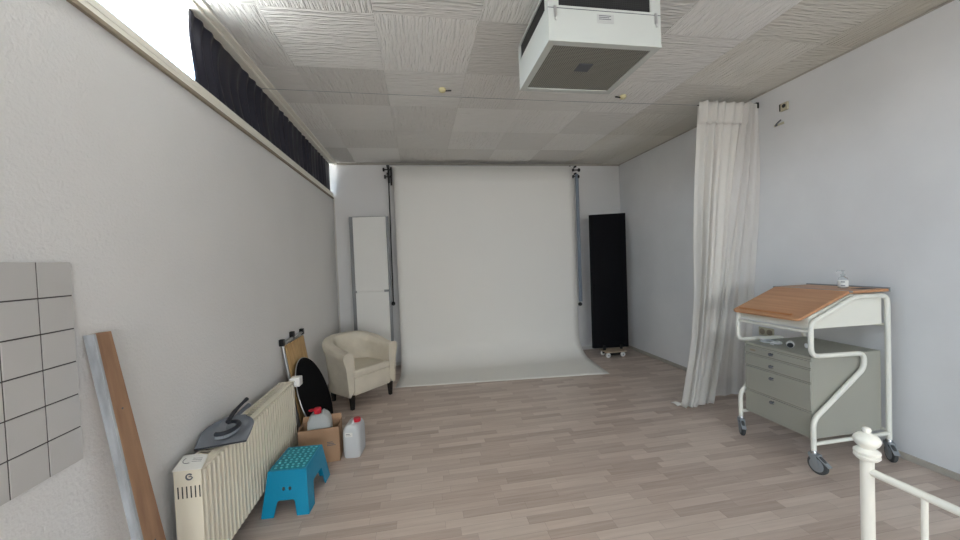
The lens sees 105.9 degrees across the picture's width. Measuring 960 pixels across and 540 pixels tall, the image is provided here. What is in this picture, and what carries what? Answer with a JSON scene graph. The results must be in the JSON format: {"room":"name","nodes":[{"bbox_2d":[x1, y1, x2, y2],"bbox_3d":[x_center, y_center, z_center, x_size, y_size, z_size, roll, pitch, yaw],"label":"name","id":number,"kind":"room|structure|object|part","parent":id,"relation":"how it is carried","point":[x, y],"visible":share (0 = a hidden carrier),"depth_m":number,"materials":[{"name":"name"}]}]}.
{"room":"studio","nodes":[
{"label":"studio","id":0,"kind":"room"},
{"bbox_2d":[0,0,338,539],"bbox_3d":[-1.304,0.055,0.096,0.200,2.941,10.216,-3,1,-9],"label":"wall","id":1,"kind":"structure","parent":0,"point":[183,238],"depth_m":1.57,"materials":[{"name":"white paint"}]},
{"bbox_2d":[0,262,82,505],"bbox_3d":[-1.319,0.315,0.899,0.012,0.669,0.667,-3,1,-9],"label":"tile backsplash","id":2,"kind":"structure","parent":1,"relation":"attached to","point":[41,432],"depth_m":1.10,"materials":[{"name":"grey tile"}]},
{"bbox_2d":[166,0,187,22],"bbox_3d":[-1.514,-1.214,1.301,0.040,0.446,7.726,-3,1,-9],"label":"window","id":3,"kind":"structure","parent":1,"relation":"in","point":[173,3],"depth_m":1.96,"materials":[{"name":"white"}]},
{"bbox_2d":[66,0,333,198],"bbox_3d":[-1.439,-0.985,1.170,0.047,0.064,8.016,-3,1,-9],"label":"trim","id":4,"kind":"structure","parent":1,"relation":"attached to","point":[94,6],"depth_m":1.82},
{"bbox_2d":[176,0,329,189],"bbox_3d":[-1.459,-1.221,1.315,0.073,0.408,7.716,-3,1,-9],"label":"curtain","id":5,"kind":"object","parent":1,"relation":"hanging from","point":[216,70],"visible":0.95,"depth_m":2.59,"materials":[{"name":"grey fabric"}]},
{"bbox_2d":[179,0,333,164],"bbox_3d":[-1.433,-1.423,1.164,0.065,0.028,8.016,-3,1,-9],"label":"trim","id":6,"kind":"structure","parent":1,"relation":"attached to","point":[198,12],"depth_m":2.53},
{"bbox_2d":[333,199,340,332],"bbox_3d":[-2.016,0.218,5.141,0.020,2.430,0.020,-3,1,-9],"label":"trim","id":7,"kind":"structure","parent":1,"relation":"attached to","point":[333,199],"depth_m":5.13,"materials":[{"name":"grey"}]},
{"bbox_2d":[329,165,619,361],"bbox_3d":[0.109,-0.134,5.609,5.008,2.941,0.200,-3,1,-9],"label":"wall","id":8,"kind":"structure","parent":0,"point":[357,190],"depth_m":5.26,"materials":[{"name":"white paint"}]},
{"bbox_2d":[194,0,336,163],"bbox_3d":[-1.381,-1.433,1.172,0.040,0.014,8.016,-3,1,-9],"label":"trim","id":9,"kind":"structure","parent":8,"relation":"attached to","point":[200,3],"depth_m":2.56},
{"bbox_2d":[382,165,394,305],"bbox_3d":[-1.268,-0.510,5.147,0.125,2.015,0.244,-3,1,-9],"label":"bracket","id":10,"kind":"object","parent":8,"relation":"attached to","point":[389,171],"visible":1,"depth_m":5.05,"materials":[{"name":"black plastic"}]},
{"bbox_2d":[334,163,619,165],"bbox_3d":[0.059,-1.589,5.465,4.428,0.022,0.018,-3,1,-9],"label":"trim","id":11,"kind":"structure","parent":8,"relation":"attached to","point":[337,163],"depth_m":5.49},
{"bbox_2d":[395,346,598,365],"bbox_3d":[0.184,1.312,5.538,4.408,0.050,0.014,-3,1,-9],"label":"baseboard","id":12,"kind":"structure","parent":8,"relation":"attached to","point":[584,347],"depth_m":5.78,"materials":[{"name":"grey"}]},
{"bbox_2d":[572,166,582,305],"bbox_3d":[1.478,-0.545,5.604,0.117,2.185,0.246,-3,1,-9],"label":"bracket","id":13,"kind":"object","parent":8,"relation":"attached to","point":[576,176],"visible":0.91,"depth_m":5.50,"materials":[{"name":"black plastic"}]},
{"bbox_2d":[393,166,609,387],"bbox_3d":[0.215,-0.083,4.836,2.719,2.862,1.100,-3,1,-9],"label":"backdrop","id":14,"kind":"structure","parent":13,"relation":"hanging from","point":[487,266],"depth_m":5.27,"materials":[{"name":"white paper"}]},
{"bbox_2d":[128,0,948,163],"bbox_3d":[0.889,-1.575,0.535,5.008,0.120,10.616,-3,1,-9],"label":"ceiling","id":15,"kind":"structure","parent":0,"point":[738,51],"depth_m":2.75,"materials":[{"name":"white tile"}]},
{"bbox_2d":[439,87,450,92],"bbox_3d":[-0.296,-1.513,3.058,0.108,0.030,0.064,-3,1,-9],"label":"ceiling hook","id":16,"kind":"object","parent":15,"relation":"attached to","point":[441,89],"visible":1,"depth_m":3.04,"materials":[{"name":"beige plastic"}]},
{"bbox_2d":[518,0,661,93],"bbox_3d":[0.585,-1.338,2.065,0.609,0.402,0.534,-3,1,-9],"label":"air conditioner","id":17,"kind":"object","parent":15,"relation":"hanging from","point":[566,46],"visible":1,"depth_m":1.86,"materials":[{"name":"white metal"}]},
{"bbox_2d":[521,0,544,56],"bbox_3d":[0.296,-1.342,2.021,0.006,0.092,0.502,-3,1,-9],"label":"grille","id":18,"kind":"object","parent":17,"relation":"attached to","point":[538,15],"depth_m":2.00,"materials":[{"name":"white metal"}]},
{"bbox_2d":[528,45,648,90],"bbox_3d":[0.592,-1.147,2.074,0.538,0.006,0.454,-3,1,-9],"label":"grille","id":19,"kind":"object","parent":17,"relation":"attached to","point":[562,67],"depth_m":2.04,"materials":[{"name":"grey metal"}]},
{"bbox_3d":[0.592,-1.144,2.074,0.609,0.013,0.525,-3,1,-9],"label":"frame","id":20,"kind":"part","parent":17,"relation":"part of","materials":[{"name":"white metal"}]},
{"bbox_2d":[558,0,649,11],"bbox_3d":[0.625,-1.350,1.822,0.586,0.092,0.006,-3,1,-9],"label":"grille","id":21,"kind":"object","parent":17,"relation":"attached to","point":[574,5],"depth_m":1.82,"materials":[{"name":"metal"}]},
{"bbox_3d":[0.628,-1.256,1.812,0.090,0.045,0.002,-3,1,-9],"label":"rating plate","id":22,"kind":"part","parent":17,"relation":"part of","materials":[{"name":"grey paper"}]},
{"bbox_2d":[615,94,626,99],"bbox_3d":[1.289,-1.583,3.321,0.108,0.030,0.064,-3,1,-9],"label":"ceiling hook","id":23,"kind":"object","parent":15,"relation":"attached to","point":[623,96],"visible":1,"depth_m":3.31,"materials":[{"name":"beige plastic"}]},
{"bbox_2d":[232,347,959,539],"bbox_3d":[1.011,1.483,0.608,5.008,0.120,10.616,-3,1,-9],"label":"floor","id":24,"kind":"structure","parent":0,"point":[610,456],"depth_m":2.45,"materials":[{"name":"beige laminate"}]},
{"bbox_2d":[83,331,165,539],"bbox_3d":[-1.264,0.856,1.354,0.207,1.278,0.164,-3,1,-9],"label":"plank","id":25,"kind":"object","parent":24,"relation":"on","point":[143,518],"visible":1,"depth_m":1.30,"materials":[{"name":"brown wood"}]},
{"bbox_2d":[173,375,302,539],"bbox_3d":[-1.410,1.172,2.260,0.204,0.622,1.318,-3,1,-9],"label":"radiator","id":26,"kind":"object","parent":24,"relation":"on","point":[212,502],"visible":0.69,"depth_m":1.92,"materials":[{"name":"beige metal"}]},
{"bbox_2d":[172,454,207,471],"bbox_3d":[-1.324,0.882,1.667,0.117,0.007,0.181,-3,1,-23],"label":"paper note","id":27,"kind":"object","parent":26,"relation":"on","point":[194,461],"visible":1,"depth_m":1.66,"materials":[{"name":"white paper"}]},
{"bbox_2d":[194,403,253,450],"bbox_3d":[-1.363,0.845,2.002,0.236,0.058,0.436,-3,1,-19],"label":"dustpan","id":28,"kind":"object","parent":26,"relation":"on","point":[206,440],"visible":0.8,"depth_m":1.91,"materials":[{"name":"grey plastic"}]},
{"bbox_2d":[214,397,248,439],"bbox_3d":[-1.347,0.816,2.020,0.095,0.087,0.371,-3,1,-9],"label":"brush","id":29,"kind":"object","parent":28,"relation":"in","point":[235,425],"visible":1,"depth_m":1.95,"materials":[{"name":"grey plastic"}]},
{"bbox_3d":[-1.387,0.799,2.071,0.028,0.053,0.259,-3,1,-13],"label":"handle","id":30,"kind":"part","parent":29,"relation":"part of","materials":[{"name":"black plastic"}]},
{"bbox_3d":[-1.403,0.837,2.136,0.031,0.047,0.155,-2,1,-5],"label":"handle","id":31,"kind":"part","parent":28,"relation":"part of","materials":[{"name":"grey plastic"}]},
{"bbox_2d":[195,382,293,469],"bbox_3d":[-1.402,0.885,2.210,0.108,0.014,1.210,-3,1,-9],"label":"grille","id":32,"kind":"object","parent":26,"relation":"attached to","point":[277,392],"depth_m":2.30,"materials":[{"name":"beige metal"}]},
{"bbox_3d":[-1.350,1.132,2.223,0.025,0.503,1.190,-3,1,-9],"label":"panel","id":33,"kind":"part","parent":26,"relation":"part of","materials":[{"name":"beige metal"}]},
{"bbox_2d":[279,328,307,429],"bbox_3d":[-1.611,1.006,3.267,0.153,0.916,0.546,-3,1,-9],"label":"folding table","id":34,"kind":"object","parent":24,"relation":"on","point":[296,349],"visible":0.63,"depth_m":3.10,"materials":[{"name":"brown wood"}]},
{"bbox_3d":[-1.563,1.030,3.017,0.143,0.878,0.022,-3,1,-9],"label":"leg","id":35,"kind":"part","parent":34,"relation":"part of","materials":[{"name":"silver metal"}]},
{"bbox_2d":[261,444,329,518],"bbox_3d":[-1.188,1.341,2.360,0.276,0.257,0.409,-2,1,-6],"label":"step stool","id":36,"kind":"object","parent":24,"relation":"on","point":[297,468],"visible":1,"depth_m":2.21,"materials":[{"name":"blue plastic"}]},
{"bbox_2d":[295,357,332,416],"bbox_3d":[-1.472,1.119,3.241,0.231,0.678,0.713,-3,1,-9],"label":"disc","id":37,"kind":"object","parent":24,"relation":"on","point":[314,392],"visible":0.63,"depth_m":3.23,"materials":[{"name":"black fabric"}]},
{"bbox_2d":[297,412,342,462],"bbox_3d":[-1.233,1.310,2.816,0.290,0.297,0.187,-3,1,-14],"label":"cardboard box","id":38,"kind":"object","parent":24,"relation":"on","point":[331,439],"visible":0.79,"depth_m":2.75,"materials":[{"name":"brown cardboard"}]},
{"bbox_2d":[307,407,332,430],"bbox_3d":[-1.239,1.259,2.812,0.170,0.390,0.130,-3,1,-14],"label":"canister","id":39,"kind":"object","parent":38,"relation":"in","point":[319,419],"visible":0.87,"depth_m":2.76,"materials":[{"name":"grey plastic"}]},
{"bbox_2d":[343,416,364,457],"bbox_3d":[-0.997,1.309,2.875,0.130,0.279,0.192,-2,1,-3],"label":"jerrycan","id":40,"kind":"object","parent":24,"relation":"on","point":[354,430],"visible":1,"depth_m":2.79,"materials":[{"name":"grey plastic"}]},
{"bbox_2d":[322,331,396,410],"bbox_3d":[-1.406,1.082,4.083,0.626,0.707,0.714,-1,2,35],"label":"tub chair","id":41,"kind":"object","parent":24,"relation":"on","point":[358,362],"visible":1,"depth_m":3.96,"materials":[{"name":"beige fabric"}]},
{"bbox_3d":[-1.615,1.371,4.000,0.048,0.150,0.048,-1,2,35],"label":"leg","id":42,"kind":"part","parent":41,"relation":"part of","materials":[{"name":"black wood"}]},
{"bbox_3d":[-1.312,1.365,3.727,0.048,0.150,0.048,-1,2,35],"label":"leg","id":43,"kind":"part","parent":41,"relation":"part of","materials":[{"name":"black wood"}]},
{"bbox_2d":[353,358,388,377],"bbox_3d":[-1.352,1.072,4.044,0.492,0.079,0.468,-1,2,35],"label":"seat cushion","id":44,"kind":"object","parent":41,"relation":"on","point":[364,367],"depth_m":3.96,"materials":[{"name":"beige fabric"}]},
{"bbox_3d":[-1.332,1.201,4.037,0.428,0.185,0.484,-1,2,35],"label":"seat","id":45,"kind":"part","parent":41,"relation":"part of","materials":[{"name":"beige fabric"}]},
{"bbox_3d":[-1.026,1.344,4.136,0.048,0.150,0.048,-1,2,35],"label":"leg","id":46,"kind":"part","parent":41,"relation":"part of","materials":[{"name":"black wood"}]},
{"bbox_2d":[349,216,394,368],"bbox_3d":[-1.506,0.335,5.058,0.530,2.160,0.089,-3,1,-9],"label":"board","id":47,"kind":"object","parent":24,"relation":"on","point":[369,236],"visible":0.87,"depth_m":5.02,"materials":[{"name":"white metal"}]},
{"bbox_2d":[599,347,626,357],"bbox_3d":[1.967,1.226,5.369,0.320,0.088,0.220,-3,1,-9],"label":"dolly","id":48,"kind":"object","parent":24,"relation":"on","point":[609,351],"visible":1,"depth_m":5.29,"materials":[{"name":"brown wood"}]},
{"bbox_2d":[589,213,628,349],"bbox_3d":[1.923,0.170,5.391,0.578,2.024,0.085,-3,1,-9],"label":"panel","id":49,"kind":"object","parent":48,"relation":"on","point":[607,232],"visible":1,"depth_m":5.38,"materials":[{"name":"black plastic"}]},
{"bbox_2d":[734,283,900,474],"bbox_3d":[2.432,0.723,2.665,0.738,1.186,0.682,-3,1,-9],"label":"desk","id":50,"kind":"object","parent":24,"relation":"on","point":[810,306],"visible":0.91,"depth_m":2.46,"materials":[{"name":"white metal"}]},
{"bbox_3d":[2.392,0.666,2.966,0.659,1.018,0.031,-3,1,-9],"label":"frame","id":51,"kind":"part","parent":50,"relation":"part of","materials":[{"name":"white metal"}]},
{"bbox_3d":[2.116,0.404,2.638,0.021,0.021,0.548,-3,1,-9],"label":"rail","id":52,"kind":"part","parent":50,"relation":"part of","materials":[{"name":"white metal"}]},
{"bbox_3d":[2.247,0.237,2.661,0.416,0.179,0.515,-3,1,-9],"label":"sloped lid","id":53,"kind":"part","parent":50,"relation":"part of","materials":[{"name":"brown wood"}]},
{"bbox_2d":[745,336,880,438],"bbox_3d":[2.433,0.840,2.699,0.608,0.553,0.498,-3,1,-9],"label":"base cabinet","id":54,"kind":"object","parent":50,"relation":"in","point":[786,386],"visible":0.95,"depth_m":2.49,"materials":[{"name":"grey paint"}]},
{"bbox_2d":[759,338,781,344],"bbox_3d":[2.245,0.556,2.816,0.118,0.022,0.177,-3,1,-9],"label":"power cord","id":55,"kind":"object","parent":54,"relation":"on","point":[773,342],"visible":1,"depth_m":2.80,"materials":[{"name":"white plastic"}]},
{"bbox_3d":[2.159,0.623,2.650,0.012,0.056,0.490,-3,1,-9],"label":"drawer","id":56,"kind":"part","parent":54,"relation":"part of","materials":[{"name":"grey paint"}]},
{"bbox_3d":[2.159,0.584,2.649,0.010,0.017,0.498,-3,1,-9],"label":"rail","id":57,"kind":"part","parent":54,"relation":"part of","materials":[{"name":"grey paint"}]},
{"bbox_3d":[2.168,0.846,2.655,0.012,0.190,0.490,-3,1,-9],"label":"drawer","id":58,"kind":"part","parent":54,"relation":"part of","materials":[{"name":"grey paint"}]},
{"bbox_3d":[2.162,0.701,2.652,0.012,0.092,0.490,-3,1,-9],"label":"drawer","id":59,"kind":"part","parent":54,"relation":"part of","materials":[{"name":"grey paint"}]},
{"bbox_3d":[2.175,1.034,2.660,0.012,0.179,0.490,-3,1,-9],"label":"drawer","id":60,"kind":"part","parent":54,"relation":"part of","materials":[{"name":"grey paint"}]},
{"bbox_2d":[786,340,794,347],"bbox_3d":[2.294,0.544,2.678,0.048,0.048,0.122,-1,2,41],"label":"spotlight","id":61,"kind":"object","parent":54,"relation":"on","point":[790,344],"visible":1,"depth_m":2.63,"materials":[{"name":"white plastic"}]},
{"bbox_2d":[836,270,848,287],"bbox_3d":[2.630,0.066,2.625,0.060,0.131,0.057,-3,1,-9],"label":"soap dispenser","id":62,"kind":"object","parent":50,"relation":"on","point":[842,282],"visible":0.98,"depth_m":2.61,"materials":[{"name":"white plastic"}]},
{"bbox_3d":[2.482,0.676,2.426,0.659,1.018,0.031,-3,1,-9],"label":"frame","id":63,"kind":"part","parent":50,"relation":"part of","materials":[{"name":"white metal"}]},
{"bbox_3d":[2.504,1.134,2.437,0.620,0.024,0.024,-3,1,-9],"label":"rail","id":64,"kind":"part","parent":50,"relation":"part of","materials":[{"name":"white metal"}]},
{"bbox_2d":[852,427,959,539],"bbox_3d":[1.010,0.900,0.389,0.048,1.054,0.998,-3,1,-11],"label":"frame","id":65,"kind":"object","parent":24,"relation":"on","point":[866,451],"visible":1,"depth_m":0.83,"materials":[{"name":"white metal"}]},
{"bbox_3d":[0.922,0.927,0.857,0.024,0.985,0.024,-3,1,-9],"label":"post","id":66,"kind":"part","parent":65,"relation":"part of","materials":[{"name":"white metal"}]},
{"bbox_3d":[0.994,0.475,0.379,0.017,0.017,0.950,-3,1,-11],"label":"rail","id":67,"kind":"part","parent":65,"relation":"part of","materials":[{"name":"white metal"}]},
{"bbox_2d":[619,0,959,473],"bbox_3d":[3.237,-0.144,0.850,0.200,2.941,10.216,-3,1,-9],"label":"wall","id":68,"kind":"structure","parent":0,"point":[860,176],"depth_m":2.64,"materials":[{"name":"white paint"}]},
{"bbox_2d":[260,88,758,107],"bbox_3d":[0.488,-1.467,3.098,4.368,0.055,0.050,-3,1,-9],"label":"wire","id":69,"kind":"object","parent":68,"relation":"attached to","point":[757,103],"visible":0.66,"depth_m":3.03,"materials":[{"name":"steel wire"},{"name":"black plastic"}]},
{"bbox_2d":[671,100,759,407],"bbox_3d":[2.259,-0.134,3.481,0.847,2.876,0.213,-2,1,-7],"label":"curtain","id":70,"kind":"object","parent":69,"relation":"hanging from","point":[727,160],"visible":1,"depth_m":3.44,"materials":[{"name":"white fabric"}]},
{"bbox_3d":[2.273,-0.133,3.468,0.802,2.846,0.133,-3,1,-9],"label":"panel","id":71,"kind":"part","parent":70,"relation":"part of","materials":[{"name":"white fabric"}]},
{"bbox_3d":[2.417,-0.153,3.494,0.522,2.807,0.205,-3,1,-9],"label":"sheer panel","id":72,"kind":"part","parent":70,"relation":"part of","materials":[{"name":"white fabric"}]},
{"bbox_2d":[759,326,773,335],"bbox_3d":[2.728,0.590,3.452,0.014,0.080,0.150,-3,1,-9],"label":"wall socket","id":73,"kind":"object","parent":68,"relation":"attached to","point":[763,331],"visible":0.91,"depth_m":3.45,"materials":[{"name":"beige plastic"}]},
{"bbox_2d":[774,119,783,126],"bbox_3d":[2.666,-1.313,3.246,0.040,0.043,0.090,-3,1,-9],"label":"wall hook","id":74,"kind":"object","parent":68,"relation":"attached to","point":[781,123],"visible":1,"depth_m":3.23,"materials":[{"name":"beige plastic"}]},
{"bbox_2d":[779,101,788,111],"bbox_3d":[2.678,-1.439,3.190,0.023,0.070,0.070,-3,1,-9],"label":"junction box","id":75,"kind":"object","parent":68,"relation":"attached to","point":[784,106],"visible":1,"depth_m":3.18,"materials":[{"name":"beige plastic"}]},
{"bbox_2d":[619,0,953,164],"bbox_3d":[3.062,-1.604,0.887,0.008,0.012,9.996,-3,1,-9],"label":"trim","id":76,"kind":"structure","parent":68,"relation":"attached to","point":[949,1],"depth_m":2.75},
{"bbox_2d":[627,345,959,481],"bbox_3d":[3.173,1.305,0.966,0.014,0.045,10.016,-3,1,-9],"label":"baseboard","id":77,"kind":"structure","parent":68,"relation":"attached to","point":[953,475],"depth_m":2.44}
]}

